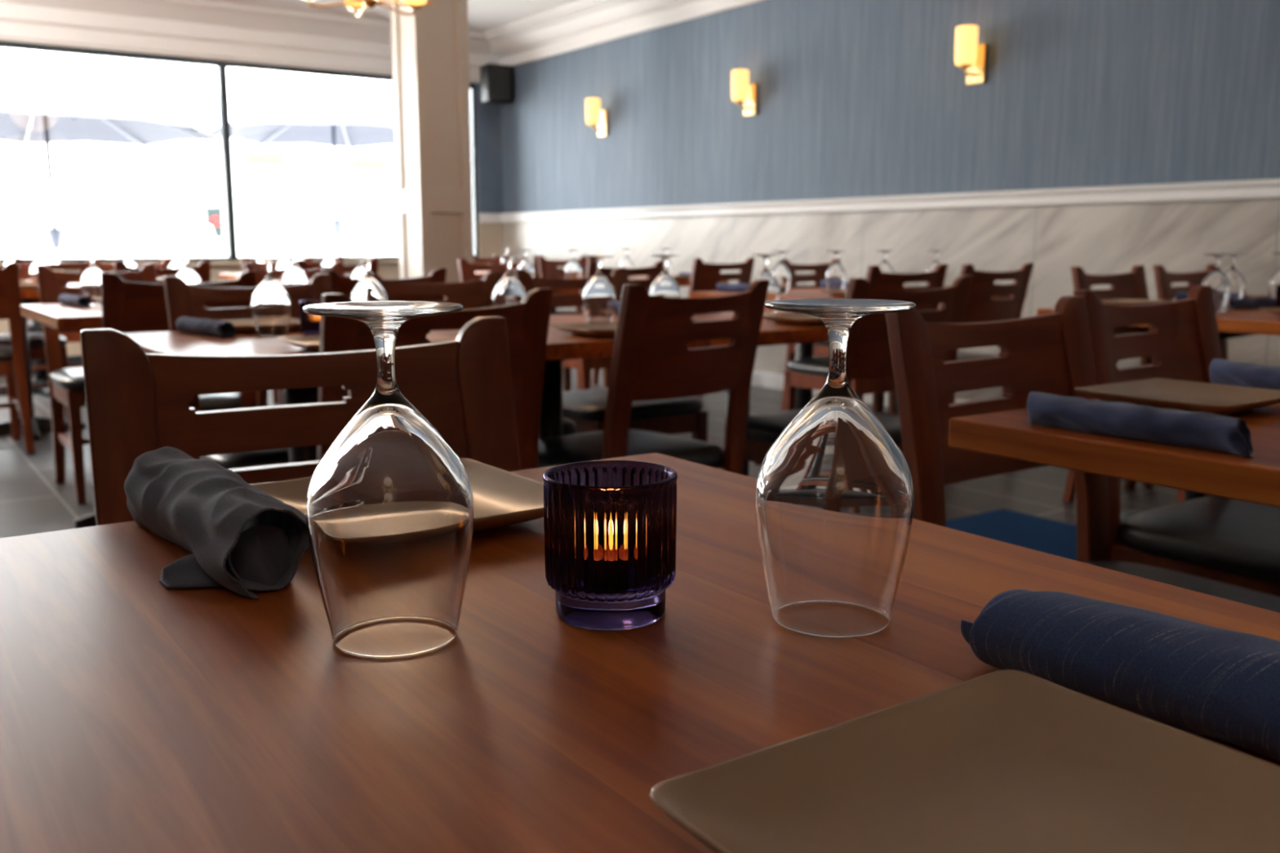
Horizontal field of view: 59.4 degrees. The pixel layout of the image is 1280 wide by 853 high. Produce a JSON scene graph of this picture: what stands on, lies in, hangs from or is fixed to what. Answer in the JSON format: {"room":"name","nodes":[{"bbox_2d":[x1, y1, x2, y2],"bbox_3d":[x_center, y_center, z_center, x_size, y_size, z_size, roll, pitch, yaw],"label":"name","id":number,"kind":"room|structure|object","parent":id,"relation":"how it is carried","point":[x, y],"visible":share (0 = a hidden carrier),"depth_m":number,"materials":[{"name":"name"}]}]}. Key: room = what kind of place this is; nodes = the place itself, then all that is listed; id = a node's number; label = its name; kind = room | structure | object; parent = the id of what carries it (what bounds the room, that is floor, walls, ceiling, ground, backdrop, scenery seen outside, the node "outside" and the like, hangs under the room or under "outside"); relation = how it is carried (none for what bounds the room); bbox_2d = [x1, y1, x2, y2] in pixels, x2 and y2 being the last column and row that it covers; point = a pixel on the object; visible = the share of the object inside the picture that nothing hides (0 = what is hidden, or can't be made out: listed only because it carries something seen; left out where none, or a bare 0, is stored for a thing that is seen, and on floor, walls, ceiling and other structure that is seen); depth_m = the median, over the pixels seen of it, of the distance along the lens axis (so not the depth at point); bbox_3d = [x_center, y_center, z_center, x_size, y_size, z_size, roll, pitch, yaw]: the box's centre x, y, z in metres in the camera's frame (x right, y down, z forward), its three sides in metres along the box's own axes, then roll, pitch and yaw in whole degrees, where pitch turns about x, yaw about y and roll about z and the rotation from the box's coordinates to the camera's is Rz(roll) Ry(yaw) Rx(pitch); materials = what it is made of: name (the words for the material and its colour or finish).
{"room":"restaurant dining room","nodes":[
{"label":"restaurant dining room","id":0,"kind":"room"},
{"bbox_2d":[0,36,502,355],"bbox_3d":[-4.895,-1.758,8.091,8.700,2.800,0.160,-6,11,-35],"label":"wall","id":1,"kind":"structure","parent":0,"point":[2,38],"depth_m":9.19,"materials":[{"name":"white paint"}]},
{"bbox_2d":[0,258,399,265],"bbox_3d":[-3.738,-1.298,8.922,5.550,0.035,0.150,-6,11,-35],"label":"trim","id":2,"kind":"structure","parent":1,"relation":"attached to","point":[395,260],"depth_m":9.11,"materials":[{"name":"beige paint"}]},
{"bbox_2d":[0,40,478,262],"bbox_3d":[-3.757,-2.101,8.827,5.460,1.580,0.080,-6,11,-35],"label":"window","id":3,"kind":"structure","parent":1,"relation":"in","point":[221,66],"depth_m":9.07,"materials":[{"name":"grey"}]},
{"bbox_2d":[0,0,499,80],"bbox_3d":[-4.775,-2.925,7.701,8.669,0.370,0.300,-6,11,-35],"label":"trim","id":4,"kind":"structure","parent":1,"relation":"attached to","point":[211,28],"depth_m":8.77,"materials":[{"name":"white paint"}]},
{"bbox_2d":[217,0,580,31],"bbox_3d":[-1.157,-2.341,2.608,8.900,0.120,13.160,-6,11,-35],"label":"ceiling","id":5,"kind":"structure","parent":0,"point":[483,15],"depth_m":8.87,"materials":[{"name":"white paint"}]},
{"bbox_2d":[307,0,431,16],"bbox_3d":[-1.125,-2.170,4.616,0.591,0.865,0.623,-6,11,-35],"label":"chandelier","id":6,"kind":"object","parent":5,"relation":"hanging from","point":[353,5],"visible":1,"depth_m":4.69,"materials":[{"name":"gold metal"}]},
{"bbox_2d":[390,0,473,299],"bbox_3d":[-1.361,-1.647,7.412,0.370,2.800,0.370,-6,11,-35],"label":"pillar","id":7,"kind":"structure","parent":0,"point":[430,46],"depth_m":7.25,"materials":[{"name":"beige paint"}]},
{"bbox_2d":[475,82,502,221],"bbox_3d":[-1.434,-2.535,10.429,0.240,1.240,0.160,-6,11,-35],"label":"wall","id":8,"kind":"structure","parent":0,"point":[488,132],"depth_m":10.36,"materials":[{"name":"paint"}]},
{"bbox_2d":[480,62,511,103],"bbox_3d":[-1.332,-3.080,10.105,0.236,0.320,0.327,-6,11,-35],"label":"loudspeaker","id":9,"kind":"object","parent":8,"relation":"attached to","point":[495,78],"visible":1,"depth_m":9.98,"materials":[{"name":"black plastic"}]},
{"bbox_2d":[489,64,511,100],"bbox_3d":[-1.242,-3.059,9.978,0.210,0.290,0.012,-6,11,-35],"label":"grille","id":10,"kind":"object","parent":9,"relation":"attached to","point":[500,74],"depth_m":9.97,"materials":[{"name":"black"}]},
{"bbox_2d":[0,368,1177,537],"bbox_3d":[-1.157,0.541,3.079,8.900,0.120,13.160,-6,11,-35],"label":"floor","id":11,"kind":"structure","parent":0,"point":[32,502],"depth_m":4.50,"materials":[{"name":"tile"}]},
{"bbox_2d":[0,262,35,453],"bbox_3d":[-3.148,-0.323,5.244,0.468,0.886,0.537,-6,11,-35],"label":"dining chair","id":12,"kind":"object","parent":11,"relation":"on","point":[12,358],"visible":1,"depth_m":5.20,"materials":[{"name":"brown wood"}]},
{"bbox_2d":[0,258,68,420],"bbox_3d":[-3.374,-0.456,6.059,0.468,0.886,0.537,-6,11,-35],"label":"dining chair","id":13,"kind":"object","parent":11,"relation":"on","point":[37,349],"visible":0.2,"depth_m":5.98,"materials":[{"name":"brown wood"}]},
{"bbox_2d":[0,281,79,397],"bbox_3d":[-3.926,-0.594,7.325,0.660,0.750,0.860,-6,11,-35],"label":"dining table","id":14,"kind":"object","parent":11,"relation":"on","point":[42,376],"visible":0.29,"depth_m":7.32,"materials":[{"name":"brown wood"}]},
{"bbox_2d":[0,283,85,440],"bbox_3d":[-3.165,-0.335,5.742,0.660,0.750,0.860,-6,11,-35],"label":"dining table","id":15,"kind":"object","parent":11,"relation":"on","point":[40,424],"visible":0.32,"depth_m":5.73,"materials":[{"name":"brown wood"}]},
{"bbox_2d":[13,257,96,369],"bbox_3d":[-3.665,-0.615,7.033,0.468,0.886,0.538,-6,11,-35],"label":"dining chair","id":16,"kind":"object","parent":11,"relation":"on","point":[71,335],"visible":0.2,"depth_m":6.86,"materials":[{"name":"brown wood"}]},
{"bbox_2d":[20,303,102,528],"bbox_3d":[-1.728,-0.045,3.964,0.660,0.750,0.860,-6,11,-35],"label":"dining table","id":17,"kind":"object","parent":11,"relation":"on","point":[57,316],"visible":0.19,"depth_m":3.62,"materials":[{"name":"brown wood"}]},
{"bbox_2d":[57,293,91,307],"bbox_3d":[-2.006,-0.448,3.982,0.056,0.040,0.286,-8,12,-40],"label":"rolled napkin","id":18,"kind":"object","parent":17,"relation":"on","point":[75,300],"visible":1,"depth_m":3.94,"materials":[{"name":"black fabric"}]},
{"bbox_2d":[79,252,105,304],"bbox_3d":[-1.982,-0.538,4.074,0.091,0.187,0.091,0,9,-1],"label":"wine glass","id":19,"kind":"object","parent":17,"relation":"on","point":[91,279],"visible":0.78,"depth_m":4.04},
{"bbox_2d":[172,253,201,283],"bbox_3d":[-1.585,-0.514,3.927,0.091,0.187,0.091,-4,10,-24],"label":"wine glass","id":20,"kind":"object","parent":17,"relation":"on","point":[186,273],"visible":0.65,"depth_m":3.90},
{"bbox_2d":[35,263,157,503],"bbox_3d":[-2.083,-0.196,4.470,0.468,0.886,0.537,-6,11,-35],"label":"dining chair","id":21,"kind":"object","parent":11,"relation":"on","point":[66,386],"visible":0.45,"depth_m":4.47,"materials":[{"name":"brown wood"}]},
{"bbox_2d":[89,257,173,278],"bbox_3d":[-2.823,-0.514,6.418,0.468,0.886,0.537,-6,11,-35],"label":"dining chair","id":22,"kind":"object","parent":11,"relation":"on","point":[103,267],"visible":0.1,"depth_m":6.49,"materials":[{"name":"brown wood"}]},
{"bbox_2d":[114,260,210,283],"bbox_3d":[-2.473,-0.405,5.749,0.468,0.886,0.538,-7,11,-36],"label":"dining chair","id":23,"kind":"object","parent":11,"relation":"on","point":[202,270],"visible":0.21,"depth_m":5.50,"materials":[{"name":"brown wood"}]},
{"bbox_2d":[85,270,257,479],"bbox_3d":[-1.521,-0.061,3.646,0.468,0.886,0.537,-6,11,-35],"label":"dining chair","id":24,"kind":"object","parent":11,"relation":"on","point":[126,307],"visible":0.28,"depth_m":3.34,"materials":[{"name":"brown wood"}]},
{"bbox_2d":[163,273,333,469],"bbox_3d":[-0.923,0.055,2.935,0.468,0.886,0.537,-6,11,-35],"label":"dining chair","id":25,"kind":"object","parent":11,"relation":"on","point":[182,300],"visible":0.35,"depth_m":2.98,"materials":[{"name":"brown wood"}]},
{"bbox_2d":[240,256,313,405],"bbox_3d":[-2.139,-0.596,6.916,0.468,0.886,0.537,-6,11,-35],"label":"dining chair","id":26,"kind":"object","parent":11,"relation":"on","point":[308,260],"visible":0.08,"depth_m":6.93,"materials":[{"name":"brown wood"}]},
{"bbox_2d":[124,328,456,462],"bbox_3d":[-0.788,0.168,2.662,0.660,0.750,0.860,-6,11,-35],"label":"dining table","id":27,"kind":"object","parent":11,"relation":"on","point":[178,342],"visible":0.02,"depth_m":2.56,"materials":[{"name":"brown wood"}]},
{"bbox_2d":[175,316,236,338],"bbox_3d":[-1.055,-0.242,2.724,0.056,0.040,0.286,-9,13,-43],"label":"rolled napkin","id":28,"kind":"object","parent":27,"relation":"on","point":[202,326],"visible":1,"depth_m":2.68,"materials":[{"name":"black fabric"}]},
{"bbox_2d":[223,317,301,333],"bbox_3d":[-0.955,-0.255,2.851,0.213,0.024,0.213,-6,11,-35],"label":"square plate","id":29,"kind":"object","parent":27,"relation":"on","point":[247,326],"visible":0.36,"depth_m":2.81,"materials":[{"name":"beige ceramic"}]},
{"bbox_2d":[249,257,290,336],"bbox_3d":[-0.885,-0.311,2.688,0.091,0.187,0.091,9,13,43],"label":"wine glass","id":30,"kind":"object","parent":27,"relation":"on","point":[270,304],"visible":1,"depth_m":2.66,"materials":[{"name":"glass"}]},
{"bbox_2d":[278,335,319,352],"bbox_3d":[-0.621,-0.173,2.347,0.213,0.024,0.213,-6,11,-35],"label":"square plate","id":31,"kind":"object","parent":27,"relation":"on","point":[311,343],"visible":0.31,"depth_m":2.38,"materials":[{"name":"beige ceramic"}]},
{"bbox_2d":[298,300,320,336],"bbox_3d":[-0.759,-0.252,2.639,0.079,0.086,0.079,-4,10,-21],"label":"candle holder","id":32,"kind":"object","parent":27,"relation":"on","point":[309,323],"visible":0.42,"depth_m":2.60,"materials":[{"name":"purple"}]},
{"bbox_2d":[350,256,387,302],"bbox_3d":[-0.688,-0.338,2.849,0.091,0.187,0.091,9,13,43],"label":"wine glass","id":33,"kind":"object","parent":27,"relation":"on","point":[368,289],"visible":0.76,"depth_m":2.82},
{"bbox_2d":[244,262,345,406],"bbox_3d":[-1.419,-0.273,4.943,0.468,0.886,0.538,-6,11,-35],"label":"dining chair","id":34,"kind":"object","parent":11,"relation":"on","point":[262,396],"visible":0.17,"depth_m":5.01,"materials":[{"name":"brown wood"}]},
{"bbox_2d":[80,315,520,525],"bbox_3d":[-0.243,0.360,1.068,0.468,0.886,0.538,-5,10,-27],"label":"dining chair","id":35,"kind":"object","parent":11,"relation":"on","point":[137,401],"visible":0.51,"depth_m":1.20,"materials":[{"name":"brown wood"}]},
{"bbox_2d":[277,258,378,405],"bbox_3d":[-1.747,-0.487,6.252,0.468,0.886,0.538,-6,11,-33],"label":"dining chair","id":36,"kind":"object","parent":11,"relation":"on","point":[302,264],"visible":0.18,"depth_m":6.01,"materials":[{"name":"brown wood"}]},
{"bbox_2d":[281,267,446,404],"bbox_3d":[-1.005,-0.130,4.064,0.468,0.886,0.537,-7,11,-36],"label":"dining chair","id":37,"kind":"object","parent":11,"relation":"on","point":[344,286],"visible":0.13,"depth_m":3.84,"materials":[{"name":"brown wood"}]},
{"bbox_2d":[316,288,552,470],"bbox_3d":[-0.494,0.160,2.290,0.468,0.886,0.538,-6,11,-35],"label":"dining chair","id":38,"kind":"object","parent":11,"relation":"on","point":[527,322],"visible":0.24,"depth_m":2.12,"materials":[{"name":"brown wood"}]},
{"bbox_2d":[362,271,577,435],"bbox_3d":[-0.477,0.004,3.244,0.468,0.886,0.537,-6,11,-35],"label":"dining chair","id":39,"kind":"object","parent":11,"relation":"on","point":[476,294],"visible":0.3,"depth_m":3.41,"materials":[{"name":"brown wood"}]},
{"bbox_2d":[457,257,570,391],"bbox_3d":[-0.701,-0.499,6.322,0.468,0.886,0.538,-6,11,-35],"label":"dining chair","id":40,"kind":"object","parent":11,"relation":"on","point":[467,270],"visible":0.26,"depth_m":6.34,"materials":[{"name":"brown wood"}]},
{"bbox_2d":[550,288,580,313],"bbox_3d":[-0.483,-0.379,6.009,0.660,0.750,0.860,-6,11,-35],"label":"dining table","id":41,"kind":"object","parent":11,"relation":"on","point":[555,291],"visible":0.02,"depth_m":5.52,"materials":[{"name":"brown wood"}]},
{"bbox_2d":[564,249,582,278],"bbox_3d":[-0.353,-0.843,5.940,0.091,0.187,0.091,-5,10,-26],"label":"wine glass","id":42,"kind":"object","parent":41,"relation":"on","point":[573,269],"visible":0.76,"depth_m":5.91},
{"bbox_2d":[537,256,599,390],"bbox_3d":[-0.350,-0.676,7.409,0.468,0.886,0.537,-6,11,-35],"label":"dining chair","id":43,"kind":"object","parent":11,"relation":"on","point":[545,266],"visible":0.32,"depth_m":7.48,"materials":[{"name":"brown wood"}]},
{"bbox_2d":[430,314,729,439],"bbox_3d":[-0.246,0.107,3.037,0.660,0.750,0.860,-6,11,-35],"label":"dining table","id":44,"kind":"object","parent":11,"relation":"on","point":[562,345],"visible":0.09,"depth_m":2.80,"materials":[{"name":"brown wood"}]},
{"bbox_2d":[492,255,525,306],"bbox_3d":[-0.351,-0.364,3.010,0.091,0.187,0.091,9,13,43],"label":"wine glass","id":45,"kind":"object","parent":44,"relation":"on","point":[508,291],"visible":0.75,"depth_m":2.98,"materials":[{"name":"glass"}]},
{"bbox_2d":[549,320,617,337],"bbox_3d":[-0.079,-0.234,2.723,0.213,0.024,0.213,-6,11,-35],"label":"square plate","id":46,"kind":"object","parent":44,"relation":"on","point":[604,329],"visible":0.69,"depth_m":2.71,"materials":[{"name":"beige ceramic"}]},
{"bbox_2d":[582,255,615,322],"bbox_3d":[-0.112,-0.375,3.079,0.091,0.187,0.091,-4,10,-24],"label":"wine glass","id":47,"kind":"object","parent":44,"relation":"on","point":[598,295],"visible":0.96,"depth_m":3.05,"materials":[{"name":"glass"}]},
{"bbox_2d":[513,266,707,442],"bbox_3d":[-0.094,-0.075,3.727,0.468,0.886,0.537,-6,11,-35],"label":"dining chair","id":48,"kind":"object","parent":11,"relation":"on","point":[586,408],"visible":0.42,"depth_m":3.60,"materials":[{"name":"brown wood"}]},
{"bbox_2d":[561,260,663,389],"bbox_3d":[-0.202,-0.392,5.671,0.468,0.886,0.538,-6,11,-35],"label":"dining chair","id":49,"kind":"object","parent":11,"relation":"on","point":[585,366],"visible":0.2,"depth_m":5.45,"materials":[{"name":"brown wood"}]},
{"bbox_2d":[0,452,1279,852],"bbox_3d":[-0.021,0.486,0.713,0.700,0.750,0.860,-6,11,-35],"label":"dining table","id":50,"kind":"object","parent":11,"relation":"on","point":[138,714],"visible":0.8,"depth_m":0.56,"materials":[{"name":"brown wood"}]},
{"bbox_2d":[124,446,310,599],"bbox_3d":[-0.310,0.062,0.795,0.089,0.062,0.244,-7,12,-37],"label":"rolled napkin","id":51,"kind":"object","parent":50,"relation":"on","point":[242,539],"visible":0.99,"depth_m":0.74,"materials":[{"name":"grey fabric"}]},
{"bbox_2d":[302,301,474,657],"bbox_3d":[-0.139,0.026,0.622,0.091,0.187,0.091,0,9,-1],"label":"wine glass","id":52,"kind":"object","parent":50,"relation":"on","point":[390,509],"visible":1,"depth_m":0.59,"materials":[{"name":"glass"}]},
{"bbox_2d":[249,457,543,533],"bbox_3d":[-0.184,0.064,0.897,0.213,0.024,0.213,-7,11,-36],"label":"square plate","id":53,"kind":"object","parent":50,"relation":"on","point":[502,498],"visible":0.25,"depth_m":0.93,"materials":[{"name":"beige ceramic"}]},
{"bbox_2d":[542,460,677,630],"bbox_3d":[-0.018,0.070,0.668,0.079,0.086,0.079,-5,11,-29],"label":"candle holder","id":54,"kind":"object","parent":50,"relation":"on","point":[610,526],"visible":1,"depth_m":0.64,"materials":[{"name":"purple glass"}]},
{"bbox_2d":[755,298,915,637],"bbox_3d":[0.113,0.021,0.651,0.091,0.187,0.091,0,9,-1],"label":"wine glass","id":55,"kind":"object","parent":50,"relation":"on","point":[834,495],"visible":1,"depth_m":0.62,"materials":[{"name":"glass"}]},
{"bbox_2d":[649,669,1279,852],"bbox_3d":[0.147,0.148,0.384,0.213,0.024,0.213,-6,11,-34],"label":"square plate","id":56,"kind":"object","parent":50,"relation":"on","point":[1006,761],"visible":1,"depth_m":0.43,"materials":[{"name":"beige ceramic"}]},
{"bbox_2d":[960,589,1279,761],"bbox_3d":[0.287,0.120,0.484,0.062,0.048,0.319,-8,12,-40],"label":"rolled napkin","id":57,"kind":"object","parent":50,"relation":"on","point":[1220,684],"visible":1,"depth_m":0.52,"materials":[{"name":"blue fabric"}]},
{"bbox_2d":[537,279,769,475],"bbox_3d":[-0.030,0.084,2.754,0.468,0.886,0.538,-8,13,-42],"label":"dining chair","id":58,"kind":"object","parent":11,"relation":"on","point":[651,358],"visible":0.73,"depth_m":2.55,"materials":[{"name":"brown wood"}]},
{"bbox_2d":[569,311,828,476],"bbox_3d":[0.295,0.045,3.413,0.660,0.750,0.860,-6,11,-35],"label":"dining table","id":59,"kind":"object","parent":11,"relation":"on","point":[771,333],"visible":0.04,"depth_m":2.96,"materials":[{"name":"brown wood"}]},
{"bbox_2d":[649,254,680,297],"bbox_3d":[0.073,-0.404,3.256,0.091,0.187,0.091,-9,13,-43],"label":"wine glass","id":60,"kind":"object","parent":59,"relation":"on","point":[664,286],"visible":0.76,"depth_m":3.23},
{"bbox_2d":[751,253,780,314],"bbox_3d":[0.388,-0.440,3.474,0.091,0.187,0.091,-9,13,-43],"label":"wine glass","id":61,"kind":"object","parent":59,"relation":"on","point":[773,293],"visible":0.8,"depth_m":3.45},
{"bbox_2d":[762,312,824,325],"bbox_3d":[0.462,-0.296,3.099,0.213,0.024,0.213,-6,11,-35],"label":"square plate","id":62,"kind":"object","parent":59,"relation":"on","point":[793,318],"visible":0.61,"depth_m":3.05,"materials":[{"name":"beige ceramic"}]},
{"bbox_2d":[688,257,755,396],"bbox_3d":[0.355,-0.582,6.829,0.468,0.886,0.538,-6,11,-35],"label":"dining chair","id":63,"kind":"object","parent":11,"relation":"on","point":[704,277],"visible":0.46,"depth_m":6.54,"materials":[{"name":"brown wood"}]},
{"bbox_2d":[688,288,845,465],"bbox_3d":[0.742,-0.224,5.062,0.660,0.750,0.860,-6,11,-35],"label":"dining table","id":64,"kind":"object","parent":11,"relation":"on","point":[803,395],"visible":0.08,"depth_m":5.03,"materials":[{"name":"brown wood"}]},
{"bbox_2d":[770,250,791,293],"bbox_3d":[0.623,-0.683,4.964,0.091,0.187,0.091,4,10,21],"label":"wine glass","id":65,"kind":"object","parent":64,"relation":"on","point":[780,272],"visible":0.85,"depth_m":4.93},
{"bbox_2d":[825,250,846,289],"bbox_3d":[0.872,-0.688,4.992,0.091,0.187,0.091,-9,13,-43],"label":"wine glass","id":66,"kind":"object","parent":64,"relation":"on","point":[835,276],"visible":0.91,"depth_m":4.96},
{"bbox_2d":[780,257,895,413],"bbox_3d":[1.105,-0.482,6.223,0.468,0.886,0.537,-6,11,-35],"label":"dining chair","id":67,"kind":"object","parent":11,"relation":"on","point":[820,348],"visible":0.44,"depth_m":6.27,"materials":[{"name":"brown wood"}]},
{"bbox_2d":[744,275,973,463],"bbox_3d":[0.562,0.020,3.149,0.468,0.886,0.537,-6,11,-35],"label":"dining chair","id":68,"kind":"object","parent":11,"relation":"on","point":[868,355],"visible":0.37,"depth_m":2.91,"materials":[{"name":"brown wood"}]},
{"bbox_2d":[783,263,947,411],"bbox_3d":[0.936,-0.243,4.760,0.468,0.886,0.537,-6,11,-35],"label":"dining chair","id":69,"kind":"object","parent":11,"relation":"on","point":[811,373],"visible":0.42,"depth_m":4.61,"materials":[{"name":"brown wood"}]},
{"bbox_2d":[872,262,1033,417],"bbox_3d":[1.375,-0.283,5.004,0.468,0.886,0.538,-6,11,-35],"label":"dining chair","id":70,"kind":"object","parent":11,"relation":"on","point":[980,308],"visible":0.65,"depth_m":4.77,"materials":[{"name":"brown wood"}]},
{"bbox_2d":[946,508,1076,560],"bbox_3d":[2.335,0.746,1.425,1.500,0.008,5.620,-6,11,-35],"label":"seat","id":71,"kind":"object","parent":11,"relation":"on","point":[1046,535],"visible":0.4,"depth_m":3.81,"materials":[{"name":"fabric"}]},
{"bbox_2d":[885,295,1279,613],"bbox_3d":[0.674,0.277,1.576,0.468,0.886,0.537,-6,11,-35],"label":"dining chair","id":72,"kind":"object","parent":11,"relation":"on","point":[1052,353],"visible":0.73,"depth_m":1.68,"materials":[{"name":"brown wood"}]},
{"bbox_2d":[948,398,1279,507],"bbox_3d":[0.911,0.385,1.331,0.660,0.750,0.860,-6,11,-35],"label":"dining table","id":73,"kind":"object","parent":11,"relation":"on","point":[1011,434],"visible":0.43,"depth_m":1.25,"materials":[{"name":"brown wood"}]},
{"bbox_2d":[1026,391,1253,457],"bbox_3d":[0.563,-0.007,1.283,0.056,0.040,0.286,-6,11,-35],"label":"rolled napkin","id":74,"kind":"object","parent":73,"relation":"on","point":[1204,431],"visible":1,"depth_m":1.25,"materials":[{"name":"blue fabric"}]},
{"bbox_2d":[1074,377,1279,415],"bbox_3d":[0.740,-0.037,1.518,0.213,0.024,0.213,-6,11,-35],"label":"square plate","id":75,"kind":"object","parent":73,"relation":"on","point":[1159,393],"visible":0.92,"depth_m":1.55,"materials":[{"name":"beige ceramic"}]},
{"bbox_2d":[1208,359,1279,390],"bbox_3d":[0.964,-0.069,1.664,0.056,0.040,0.286,-4,10,-20],"label":"rolled napkin","id":76,"kind":"object","parent":73,"relation":"on","point":[1222,371],"visible":0.94,"depth_m":1.71,"materials":[{"name":"blue fabric"}]},
{"bbox_2d":[1062,265,1185,502],"bbox_3d":[1.920,-0.141,4.134,0.468,0.886,0.538,-6,11,-35],"label":"dining chair","id":77,"kind":"object","parent":11,"relation":"on","point":[1133,284],"visible":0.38,"depth_m":4.30,"materials":[{"name":"brown wood"}]},
{"bbox_2d":[1036,307,1279,521],"bbox_3d":[1.868,-0.005,3.720,0.660,0.750,0.860,-6,11,-35],"label":"dining table","id":78,"kind":"object","parent":11,"relation":"on","point":[1233,323],"visible":0.16,"depth_m":3.38,"materials":[{"name":"brown wood"}]},
{"bbox_2d":[1101,297,1173,306],"bbox_3d":[1.701,-0.428,3.909,0.213,0.024,0.213,-6,11,-35],"label":"square plate","id":79,"kind":"object","parent":78,"relation":"on","point":[1117,301],"visible":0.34,"depth_m":3.87,"materials":[{"name":"beige ceramic"}]},
{"bbox_2d":[1200,253,1233,312],"bbox_3d":[1.855,-0.462,3.611,0.091,0.187,0.091,-9,13,-43],"label":"wine glass","id":80,"kind":"object","parent":78,"relation":"on","point":[1221,286],"visible":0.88,"depth_m":3.58,"materials":[{"name":"glass"}]},
{"bbox_2d":[1219,253,1248,309],"bbox_3d":[2.003,-0.493,3.798,0.091,0.187,0.091,-4,10,-24],"label":"wine glass","id":81,"kind":"object","parent":78,"relation":"on","point":[1238,283],"visible":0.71,"depth_m":3.77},
{"bbox_2d":[1226,297,1276,309],"bbox_3d":[2.103,-0.417,3.793,0.286,0.040,0.056,-2,10,-14],"label":"rolled napkin","id":82,"kind":"object","parent":78,"relation":"on","point":[1267,302],"visible":0.82,"depth_m":3.76,"materials":[{"name":"blue fabric"}]},
{"bbox_2d":[1073,284,1279,596],"bbox_3d":[1.120,0.201,2.042,0.468,0.886,0.537,-7,11,-35],"label":"dining chair","id":83,"kind":"object","parent":11,"relation":"on","point":[1234,542],"visible":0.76,"depth_m":2.04,"materials":[{"name":"brown wood"}]},
{"bbox_2d":[1142,263,1227,487],"bbox_3d":[2.348,-0.186,4.407,0.468,0.886,0.538,-6,11,-35],"label":"dining chair","id":84,"kind":"object","parent":11,"relation":"on","point":[1163,279],"visible":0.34,"depth_m":4.50,"materials":[{"name":"brown wood"}]},
{"bbox_3d":[-1.186,-0.106,4.340,0.660,0.750,0.860,-6,11,-35],"label":"dining table","id":85,"kind":"object","parent":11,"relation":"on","visible":0},
{"bbox_2d":[281,252,307,285],"bbox_3d":[-1.305,-0.565,4.242,0.091,0.187,0.091,-4,10,-24],"label":"wine glass","id":86,"kind":"object","parent":85,"relation":"on","point":[294,275],"visible":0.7,"depth_m":4.21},
{"bbox_2d":[500,0,1279,400],"bbox_3d":[2.417,-1.315,5.383,0.132,2.800,13.060,-6,11,-35],"label":"wall","id":87,"kind":"structure","parent":0,"point":[856,98],"depth_m":6.41,"materials":[{"name":"blue paper"}]},
{"bbox_2d":[585,97,608,136],"bbox_3d":[-0.355,-2.468,8.954,0.162,0.284,0.116,-6,11,-35],"label":"wall sconce","id":88,"kind":"object","parent":87,"relation":"attached to","point":[595,117],"visible":1,"depth_m":8.91,"materials":[{"name":"gold metal"}]},
{"bbox_2d":[484,0,761,66],"bbox_3d":[2.292,-2.541,4.994,0.310,0.255,12.900,-6,11,-35],"label":"trim","id":89,"kind":"structure","parent":87,"relation":"attached to","point":[580,24],"depth_m":8.83,"materials":[{"name":"white paint"}]},
{"bbox_2d":[731,69,757,115],"bbox_3d":[0.685,-2.229,7.493,0.162,0.284,0.116,-6,11,-35],"label":"wall sconce","id":90,"kind":"object","parent":87,"relation":"attached to","point":[742,92],"visible":1,"depth_m":7.45,"materials":[{"name":"gold metal"}]},
{"bbox_2d":[751,370,968,406],"bbox_3d":[2.400,0.035,5.492,0.025,0.100,12.900,-6,11,-35],"label":"baseboard","id":91,"kind":"structure","parent":87,"relation":"attached to","point":[766,380],"depth_m":7.57,"materials":[{"name":"white paint"}]},
{"bbox_2d":[499,178,1279,222],"bbox_3d":[2.394,-1.102,5.302,0.040,0.085,12.900,-6,11,-35],"label":"trim","id":92,"kind":"structure","parent":87,"relation":"attached to","point":[1265,188],"depth_m":6.18,"materials":[{"name":"white paint"}]},
{"bbox_2d":[955,24,987,84],"bbox_3d":[1.755,-1.984,5.991,0.162,0.284,0.116,-6,11,-35],"label":"wall sconce","id":93,"kind":"object","parent":87,"relation":"attached to","point":[970,56],"visible":1,"depth_m":5.95,"materials":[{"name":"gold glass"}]},
{"label":"outside","id":94,"kind":"structure","parent":0,"visible":0},
{"bbox_3d":[-13.891,-4.111,32.572,75.000,0.150,50.340,-6,11,-35],"label":"pavement","id":95,"kind":"object","parent":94,"visible":0},
{"bbox_2d":[0,62,219,257],"bbox_3d":[-5.653,-2.050,10.811,2.956,2.800,2.956,6,11,32],"label":"patio umbrella","id":96,"kind":"object","parent":95,"relation":"on","point":[41,107],"visible":0.77,"depth_m":10.73,"materials":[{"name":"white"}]},
{"bbox_2d":[59,220,226,257],"bbox_3d":[-7.752,-2.517,17.854,1.800,1.450,4.248,-2,9,-11],"label":"parked car","id":97,"kind":"object","parent":95,"relation":"on","point":[148,238],"visible":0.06,"depth_m":16.34,"materials":[{"name":"white paint"}]},
{"bbox_2d":[0,126,399,257],"bbox_3d":[-18.302,-7.738,38.338,75.000,5.150,1.000,-6,11,-35],"label":"building","id":98,"kind":"structure","parent":95,"relation":"on","point":[175,180],"depth_m":39.66,"materials":[{"name":"white"}]},
{"bbox_2d":[204,206,223,244],"bbox_3d":[-9.891,-4.131,26.185,0.340,1.950,0.250,-6,11,-35],"label":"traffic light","id":99,"kind":"object","parent":95,"relation":"on","point":[214,218],"visible":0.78,"depth_m":26.01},
{"bbox_2d":[208,79,395,256],"bbox_3d":[-3.844,-2.780,14.234,2.956,3.136,2.956,-5,11,-29],"label":"patio umbrella","id":100,"kind":"object","parent":95,"relation":"on","point":[333,117],"visible":0.72,"depth_m":13.90,"materials":[{"name":"white fabric"}]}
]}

